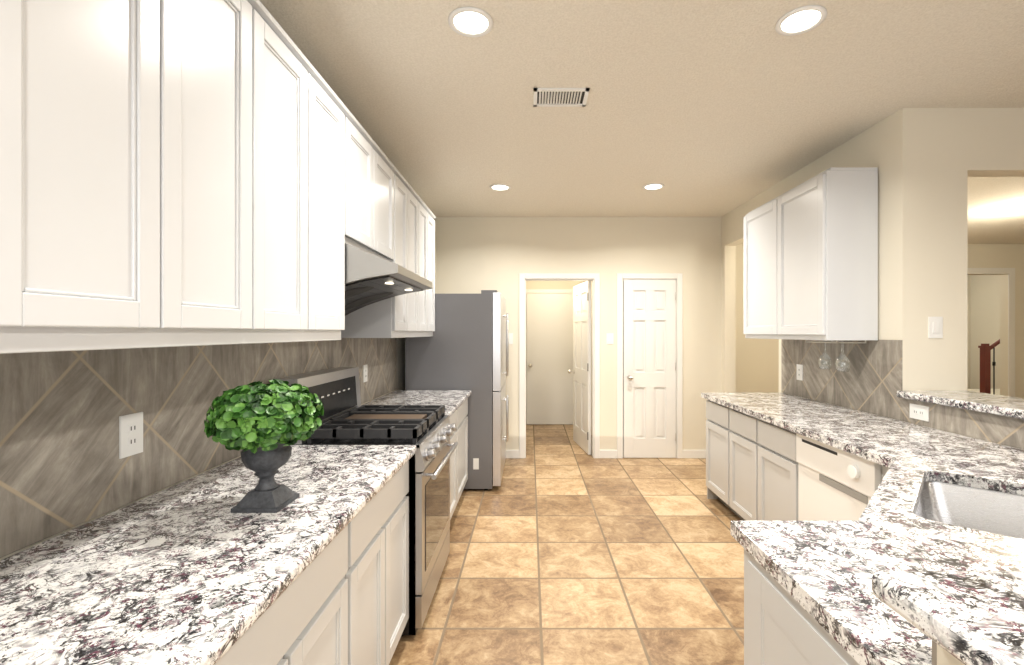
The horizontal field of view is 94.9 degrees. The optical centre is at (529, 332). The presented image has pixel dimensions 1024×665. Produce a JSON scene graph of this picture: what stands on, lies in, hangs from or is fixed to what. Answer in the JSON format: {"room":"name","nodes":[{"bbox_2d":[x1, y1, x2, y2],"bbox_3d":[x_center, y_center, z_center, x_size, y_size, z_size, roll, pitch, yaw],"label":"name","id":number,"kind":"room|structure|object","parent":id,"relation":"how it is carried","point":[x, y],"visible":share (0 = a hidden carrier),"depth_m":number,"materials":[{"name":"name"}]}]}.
{"room":"kitchen","nodes":[
{"label":"kitchen","id":0,"kind":"room"},
{"bbox_2d":[0,338,404,559],"bbox_3d":[-1.280,0.058,1.235,0.120,2.745,8.470,0,0,0],"label":"wall","id":1,"kind":"structure","parent":0,"point":[400,363],"depth_m":3.89,"materials":[{"name":"beige paint"}]},
{"bbox_2d":[0,0,39,353],"bbox_3d":[-1.030,-0.502,0.546,0.360,1.076,0.483,0,0,0],"label":"upper cabinet","id":2,"kind":"object","parent":1,"relation":"attached to","point":[19,19],"depth_m":0.78,"materials":[{"name":"white paint"}]},
{"bbox_2d":[40,0,191,351],"bbox_3d":[-1.030,-0.502,0.905,0.360,1.076,0.483,0,0,0],"label":"upper cabinet","id":3,"kind":"object","parent":1,"relation":"attached to","point":[176,173],"depth_m":0.98,"materials":[{"name":"white paint"}]},
{"bbox_2d":[0,338,396,557],"bbox_3d":[-1.216,0.043,1.335,0.008,0.946,5.870,0,0,0],"label":"backsplash","id":4,"kind":"structure","parent":1,"relation":"attached to","point":[63,467],"depth_m":1.37,"materials":[{"name":"tile"}]},
{"bbox_2d":[119,412,142,458],"bbox_3d":[-1.208,0.310,1.426,0.008,0.125,0.080,0,0,0],"label":"electrical outlet","id":5,"kind":"object","parent":4,"relation":"attached to","point":[130,434],"visible":1,"depth_m":1.42,"materials":[{"name":"white plastic"}]},
{"bbox_2d":[363,364,367,381],"bbox_3d":[-1.208,0.300,3.450,0.008,0.125,0.080,0,0,0],"label":"electrical outlet","id":6,"kind":"object","parent":4,"relation":"attached to","point":[365,373],"visible":1,"depth_m":3.45,"materials":[{"name":"white plastic"}]},
{"bbox_2d":[192,0,271,345],"bbox_3d":[-1.030,-0.502,1.265,0.360,1.076,0.484,0,0,0],"label":"upper cabinet","id":7,"kind":"object","parent":1,"relation":"attached to","point":[232,39],"depth_m":1.36,"materials":[{"name":"white paint"}]},
{"bbox_2d":[272,16,319,342],"bbox_3d":[-1.030,-0.502,1.624,0.360,1.076,0.483,0,0,0],"label":"upper cabinet","id":8,"kind":"object","parent":1,"relation":"attached to","point":[295,81],"depth_m":1.72,"materials":[{"name":"white paint"}]},
{"bbox_2d":[320,75,355,340],"bbox_3d":[-1.030,-0.502,1.987,0.360,1.076,0.491,0,0,0],"label":"upper cabinet","id":9,"kind":"object","parent":1,"relation":"attached to","point":[337,123],"depth_m":2.08,"materials":[{"name":"white paint"}]},
{"bbox_2d":[356,119,379,256],"bbox_3d":[-1.030,-0.731,2.394,0.360,0.619,0.455,0,0,0],"label":"upper cabinet","id":10,"kind":"object","parent":1,"relation":"attached to","point":[367,151],"depth_m":2.49,"materials":[{"name":"white paint"}]},
{"bbox_2d":[356,169,411,337],"bbox_3d":[-1.030,-0.502,3.110,0.360,1.076,0.446,0,0,0],"label":"upper cabinet","id":11,"kind":"object","parent":1,"relation":"attached to","point":[391,317],"depth_m":3.08,"materials":[{"name":"white paint"}]},
{"bbox_2d":[380,149,395,262],"bbox_3d":[-1.030,-0.731,2.725,0.360,0.619,0.455,0,0,0],"label":"upper cabinet","id":12,"kind":"object","parent":1,"relation":"attached to","point":[387,169],"depth_m":2.84,"materials":[{"name":"white paint"}]},
{"bbox_2d":[345,243,432,315],"bbox_3d":[-0.910,-0.245,2.560,0.600,0.348,0.776,0,0,0],"label":"range hood","id":13,"kind":"object","parent":1,"relation":"attached to","point":[370,278],"visible":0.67,"depth_m":2.30,"materials":[{"name":"silver metal"}]},
{"bbox_2d":[412,188,423,336],"bbox_3d":[-1.030,-0.502,3.428,0.360,1.076,0.438,0,0,0],"label":"upper cabinet","id":14,"kind":"object","parent":1,"relation":"attached to","point":[417,203],"depth_m":3.59,"materials":[{"name":"white paint"}]},
{"bbox_2d":[424,203,431,336],"bbox_3d":[-1.030,-0.502,3.742,0.360,1.076,0.438,0,0,0],"label":"upper cabinet","id":15,"kind":"object","parent":1,"relation":"attached to","point":[427,212],"depth_m":3.94,"materials":[{"name":"white paint"}]},
{"bbox_2d":[432,213,435,335],"bbox_3d":[-1.030,-0.502,4.027,0.360,1.076,0.380,0,0,0],"label":"upper cabinet","id":16,"kind":"object","parent":1,"relation":"attached to","point":[433,216],"depth_m":4.15,"materials":[{"name":"white paint"}]},
{"bbox_2d":[526,281,583,424],"bbox_3d":[0.365,0.058,7.360,0.930,2.745,0.120,0,0,0],"label":"wall","id":17,"kind":"structure","parent":0,"point":[550,284],"depth_m":7.30,"materials":[{"name":"beige paint"}]},
{"bbox_2d":[526,293,572,423],"bbox_3d":[0.325,0.408,7.237,0.760,2.027,0.119,0,0,0],"label":"door","id":18,"kind":"structure","parent":17,"relation":"in","point":[549,356],"depth_m":7.27,"materials":[{"name":"white paint"}]},
{"bbox_2d":[526,289,572,292],"bbox_3d":[0.325,0.379,7.292,0.894,2.102,0.016,0,0,0],"label":"door frame","id":19,"kind":"structure","parent":17,"relation":"attached to","point":[549,290],"depth_m":7.28,"materials":[{"name":"white paint"}]},
{"bbox_2d":[389,425,743,664],"bbox_3d":[3.890,1.455,3.750,10.620,0.050,13.900,0,0,0],"label":"floor","id":20,"kind":"structure","parent":0,"point":[566,548],"depth_m":2.82,"materials":[{"name":"tile"}]},
{"bbox_2d":[215,509,362,664],"bbox_3d":[-0.882,0.994,1.087,0.655,0.872,0.854,0,0,0],"label":"base cabinet","id":21,"kind":"object","parent":20,"relation":"on","point":[342,598],"depth_m":1.25,"materials":[{"name":"grey paint"}]},
{"bbox_2d":[0,390,471,664],"bbox_3d":[-0.865,0.535,1.359,0.690,0.039,5.717,0,0,0],"label":"countertop","id":22,"kind":"structure","parent":21,"relation":"on","point":[193,571],"depth_m":1.05,"materials":[{"name":"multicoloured stone"}]},
{"bbox_2d":[204,379,323,512],"bbox_3d":[-0.791,0.329,1.409,0.315,0.375,0.317,0,0,0],"label":"potted plant","id":23,"kind":"object","parent":22,"relation":"on","point":[262,426],"visible":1,"depth_m":1.34,"materials":[{"name":"green plant"}]},
{"bbox_2d":[275,367,457,636],"bbox_3d":[-0.817,0.823,2.560,0.747,1.215,0.776,0,0,0],"label":"range","id":24,"kind":"object","parent":20,"relation":"on","point":[346,418],"visible":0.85,"depth_m":2.36,"materials":[{"name":"silver metal"}]},
{"bbox_2d":[363,460,408,664],"bbox_3d":[-0.882,0.994,1.774,0.655,0.872,0.787,0,0,0],"label":"base cabinet","id":25,"kind":"object","parent":20,"relation":"on","point":[386,516],"depth_m":1.82,"materials":[{"name":"grey paint"}]},
{"bbox_2d":[449,408,458,519],"bbox_3d":[-0.882,0.994,3.301,0.655,0.872,0.697,0,0,0],"label":"base cabinet","id":26,"kind":"object","parent":20,"relation":"on","point":[454,418],"depth_m":3.50,"materials":[{"name":"grey paint"}]},
{"bbox_2d":[405,290,508,489],"bbox_3d":[-0.667,0.524,4.676,0.906,1.812,0.908,0,0,0],"label":"fridge","id":27,"kind":"object","parent":20,"relation":"on","point":[465,346],"visible":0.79,"depth_m":4.22,"materials":[{"name":"grey metal"}]},
{"bbox_2d":[459,398,467,498],"bbox_3d":[-0.882,0.994,3.867,0.655,0.872,0.701,0,0,0],"label":"base cabinet","id":28,"kind":"object","parent":20,"relation":"on","point":[463,409],"depth_m":3.95,"materials":[{"name":"grey paint"}]},
{"bbox_2d":[706,399,721,501],"bbox_3d":[1.837,0.994,3.772,0.663,0.872,0.557,0,0,0],"label":"base cabinet","id":29,"kind":"object","parent":20,"relation":"on","point":[713,410],"depth_m":3.86,"materials":[{"name":"grey paint"}]},
{"bbox_2d":[722,405,749,520],"bbox_3d":[1.837,0.994,3.340,0.663,0.872,0.574,0,0,0],"label":"base cabinet","id":30,"kind":"object","parent":20,"relation":"on","point":[735,424],"depth_m":3.45,"materials":[{"name":"grey paint"}]},
{"bbox_2d":[750,416,884,520],"bbox_3d":[1.837,0.994,2.920,0.663,0.872,0.535,0,0,0],"label":"base cabinet","id":31,"kind":"object","parent":20,"relation":"on","point":[751,468],"depth_m":3.00,"materials":[{"name":"grey paint"}]},
{"bbox_2d":[758,467,888,664],"bbox_3d":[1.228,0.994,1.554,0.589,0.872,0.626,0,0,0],"label":"base cabinet","id":32,"kind":"object","parent":20,"relation":"on","point":[788,634],"depth_m":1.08,"materials":[{"name":"grey paint"}]},
{"bbox_2d":[701,393,1023,664],"bbox_3d":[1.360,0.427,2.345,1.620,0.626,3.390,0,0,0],"label":"countertop","id":33,"kind":"structure","parent":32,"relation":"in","point":[940,500],"depth_m":1.26,"materials":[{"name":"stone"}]},
{"bbox_2d":[796,433,881,520],"bbox_3d":[1.799,0.994,2.344,0.642,0.872,0.608,0,0,0],"label":"dishwasher","id":34,"kind":"object","parent":20,"relation":"on","point":[835,484],"visible":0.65,"depth_m":2.34,"materials":[{"name":"white"}]},
{"bbox_2d":[968,389,999,394],"bbox_3d":[8.010,1.230,8.050,1.500,0.400,1.100,0,0,0],"label":"block","id":35,"kind":"object","parent":20,"relation":"on","point":[997,391],"visible":0.1,"depth_m":8.35,"materials":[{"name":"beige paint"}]},
{"bbox_2d":[978,339,999,393],"bbox_3d":[7.839,0.298,7.600,1.074,1.461,0.116,0,0,0],"label":"stair railing","id":36,"kind":"object","parent":35,"relation":"on","point":[985,368],"visible":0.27,"depth_m":7.57,"materials":[{"name":"red wood"}]},
{"bbox_2d":[434,217,721,449],"bbox_3d":[0.540,0.058,5.410,3.520,2.745,0.120,0,0,0],"label":"wall","id":37,"kind":"structure","parent":0,"point":[475,255],"depth_m":5.35,"materials":[{"name":"beige paint"}]},
{"bbox_2d":[509,333,512,343],"bbox_3d":[-0.235,0.070,5.345,0.080,0.125,0.009,0,0,0],"label":"light switch","id":38,"kind":"object","parent":37,"relation":"attached to","point":[510,338],"visible":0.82,"depth_m":5.34,"materials":[{"name":"white plastic"}]},
{"bbox_2d":[567,281,590,454],"bbox_3d":[0.601,0.409,5.844,0.222,2.025,0.768,0,0,0],"label":"hall door","id":39,"kind":"structure","parent":37,"relation":"in","point":[581,371],"depth_m":5.75,"materials":[{"name":"white paint"}]},
{"bbox_2d":[519,273,681,457],"bbox_3d":[0.805,0.379,5.402,1.854,2.102,0.136,0,0,0],"label":"door frame","id":40,"kind":"structure","parent":37,"relation":"attached to","point":[594,278],"depth_m":5.33,"materials":[{"name":"white paint"}]},
{"bbox_2d":[506,450,705,457],"bbox_3d":[0.840,1.383,5.305,2.680,0.095,0.090,0,0,0],"label":"baseboard","id":41,"kind":"structure","parent":37,"relation":"attached to","point":[613,453],"depth_m":5.34,"materials":[{"name":"white paint"}]},
{"bbox_2d":[606,333,613,343],"bbox_3d":[0.910,0.070,5.345,0.080,0.125,0.009,0,0,0],"label":"light switch","id":42,"kind":"object","parent":37,"relation":"attached to","point":[609,338],"visible":1,"depth_m":5.34,"materials":[{"name":"white plastic"}]},
{"bbox_2d":[623,280,675,457],"bbox_3d":[1.360,0.412,5.306,0.588,2.020,0.127,0,0,0],"label":"pantry door","id":43,"kind":"structure","parent":37,"relation":"in","point":[649,368],"depth_m":5.33,"materials":[{"name":"white paint"}]},
{"bbox_2d":[584,281,591,434],"bbox_3d":[0.920,0.058,6.445,0.120,2.745,1.950,0,0,0],"label":"wall","id":44,"kind":"structure","parent":0,"point":[584,281],"depth_m":6.57,"materials":[{"name":"beige paint"}]},
{"bbox_2d":[260,0,1023,243],"bbox_3d":[3.890,-1.340,3.750,10.620,0.050,13.900,0,0,0],"label":"ceiling","id":45,"kind":"structure","parent":0,"point":[708,108],"depth_m":2.53,"materials":[{"name":"paint"}]},
{"bbox_2d":[448,7,492,36],"bbox_3d":[-0.250,-1.311,1.990,0.189,0.007,0.189,0,0,-6],"label":"recessed light","id":46,"kind":"object","parent":45,"relation":"in","point":[470,21],"depth_m":1.98,"materials":[{"name":"white plastic"}]},
{"bbox_2d":[490,184,510,190],"bbox_3d":[-0.270,-1.311,4.250,0.189,0.007,0.189,0,0,-24],"label":"recessed light","id":47,"kind":"object","parent":45,"relation":"in","point":[498,187],"depth_m":4.25,"materials":[{"name":"white plastic"}]},
{"bbox_2d":[533,88,589,106],"bbox_3d":[0.170,-1.310,2.620,0.300,0.010,0.190,0,0,0],"label":"ceiling vent","id":48,"kind":"object","parent":45,"relation":"in","point":[560,97],"visible":1,"depth_m":2.61,"materials":[{"name":"white plastic"}]},
{"bbox_2d":[642,183,663,189],"bbox_3d":[1.110,-1.311,4.230,0.189,0.007,0.189,0,0,-21],"label":"recessed light","id":49,"kind":"object","parent":45,"relation":"in","point":[653,186],"depth_m":4.22,"materials":[{"name":"white plastic"}]},
{"bbox_2d":[775,5,826,35],"bbox_3d":[1.140,-1.311,1.980,0.189,0.007,0.189,0,0,-21],"label":"recessed light","id":50,"kind":"object","parent":45,"relation":"in","point":[803,19],"depth_m":1.97,"materials":[{"name":"white plastic"}]},
{"bbox_2d":[722,108,922,418],"bbox_3d":[2.240,0.058,4.050,0.120,2.745,2.600,0,0,0],"label":"wall","id":51,"kind":"structure","parent":0,"point":[890,147],"depth_m":2.84,"materials":[{"name":"beige paint"}]},
{"bbox_2d":[743,167,877,371],"bbox_3d":[2.000,-0.391,3.485,0.340,1.278,1.110,0,0,0],"label":"upper cabinet","id":52,"kind":"object","parent":51,"relation":"attached to","point":[810,259],"visible":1,"depth_m":3.02,"materials":[{"name":"white paint"}]},
{"bbox_2d":[781,339,1023,449],"bbox_3d":[2.176,0.281,2.350,0.008,0.471,3.420,0,0,0],"label":"backsplash","id":53,"kind":"structure","parent":51,"relation":"attached to","point":[871,381],"depth_m":2.98,"materials":[{"name":"tile"}]},
{"bbox_2d":[797,364,802,380],"bbox_3d":[2.168,0.320,3.780,0.008,0.125,0.080,0,0,0],"label":"electrical outlet","id":54,"kind":"object","parent":53,"relation":"attached to","point":[799,372],"visible":1,"depth_m":3.77,"materials":[{"name":"white plastic"}]},
{"bbox_2d":[910,403,928,421],"bbox_3d":[2.168,0.445,2.620,0.008,0.080,0.125,0,0,0],"label":"outlet","id":55,"kind":"object","parent":53,"relation":"attached to","point":[919,412],"visible":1,"depth_m":2.61,"materials":[{"name":"white plastic"}]},
{"bbox_2d":[736,244,1023,397],"bbox_3d":[5.590,0.058,7.060,6.820,2.745,0.120,0,0,0],"label":"wall","id":56,"kind":"structure","parent":0,"point":[757,365],"depth_m":7.00,"materials":[{"name":"beige paint"}]},
{"bbox_2d":[968,268,1014,396],"bbox_3d":[6.560,0.235,6.992,1.300,2.390,0.016,0,0,0],"label":"door frame","id":57,"kind":"structure","parent":56,"relation":"attached to","point":[1010,272],"depth_m":6.98,"materials":[{"name":"white paint"}]},
{"bbox_2d":[937,644,963,664],"bbox_3d":[1.367,0.905,0.580,1.626,1.050,0.120,0,0,0],"label":"wall","id":58,"kind":"structure","parent":0,"point":[944,657],"depth_m":0.63,"materials":[{"name":"beige paint"}]},
{"bbox_2d":[932,640,936,664],"bbox_3d":[1.363,0.448,0.644,1.618,0.136,0.008,0,0,0],"label":"backsplash","id":59,"kind":"structure","parent":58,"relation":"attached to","point":[934,653],"depth_m":0.64,"materials":[{"name":"tile"}]},
{"bbox_2d":[968,275,970,388],"bbox_3d":[5.590,0.058,9.660,6.820,2.745,0.120,0,0,0],"label":"wall","id":60,"kind":"structure","parent":0,"point":[969,331],"depth_m":9.60,"materials":[{"name":"beige paint"}]},
{"bbox_2d":[923,108,1023,390],"bbox_3d":[5.650,0.058,2.810,6.700,2.745,0.120,0,0,0],"label":"wall","id":61,"kind":"structure","parent":0,"point":[961,146],"depth_m":2.75,"materials":[{"name":"beige paint"}]},
{"bbox_2d":[928,317,942,337],"bbox_3d":[2.370,-0.030,2.745,0.080,0.125,0.009,0,0,0],"label":"light switch","id":62,"kind":"object","parent":61,"relation":"attached to","point":[935,327],"visible":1,"depth_m":2.74,"materials":[{"name":"white plastic"}]},
{"bbox_2d":[971,275,999,388],"bbox_3d":[9.060,0.058,3.750,0.120,2.745,13.500,0,0,0],"label":"wall","id":63,"kind":"structure","parent":0,"point":[985,309],"depth_m":9.31,"materials":[{"name":"beige paint"}]},
{"bbox_3d":[2.240,0.905,1.635,0.120,1.050,2.230,0,0,0],"label":"wall","id":64,"kind":"structure","parent":0,"visible":0},
{"bbox_2d":[872,391,1023,664],"bbox_3d":[1.512,0.358,1.494,2.055,0.040,2.507,0,0,0],"label":"bar ledge","id":65,"kind":"object","parent":64,"relation":"on","point":[970,617],"visible":0.98,"depth_m":0.60,"materials":[{"name":"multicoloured stone"}]}
]}

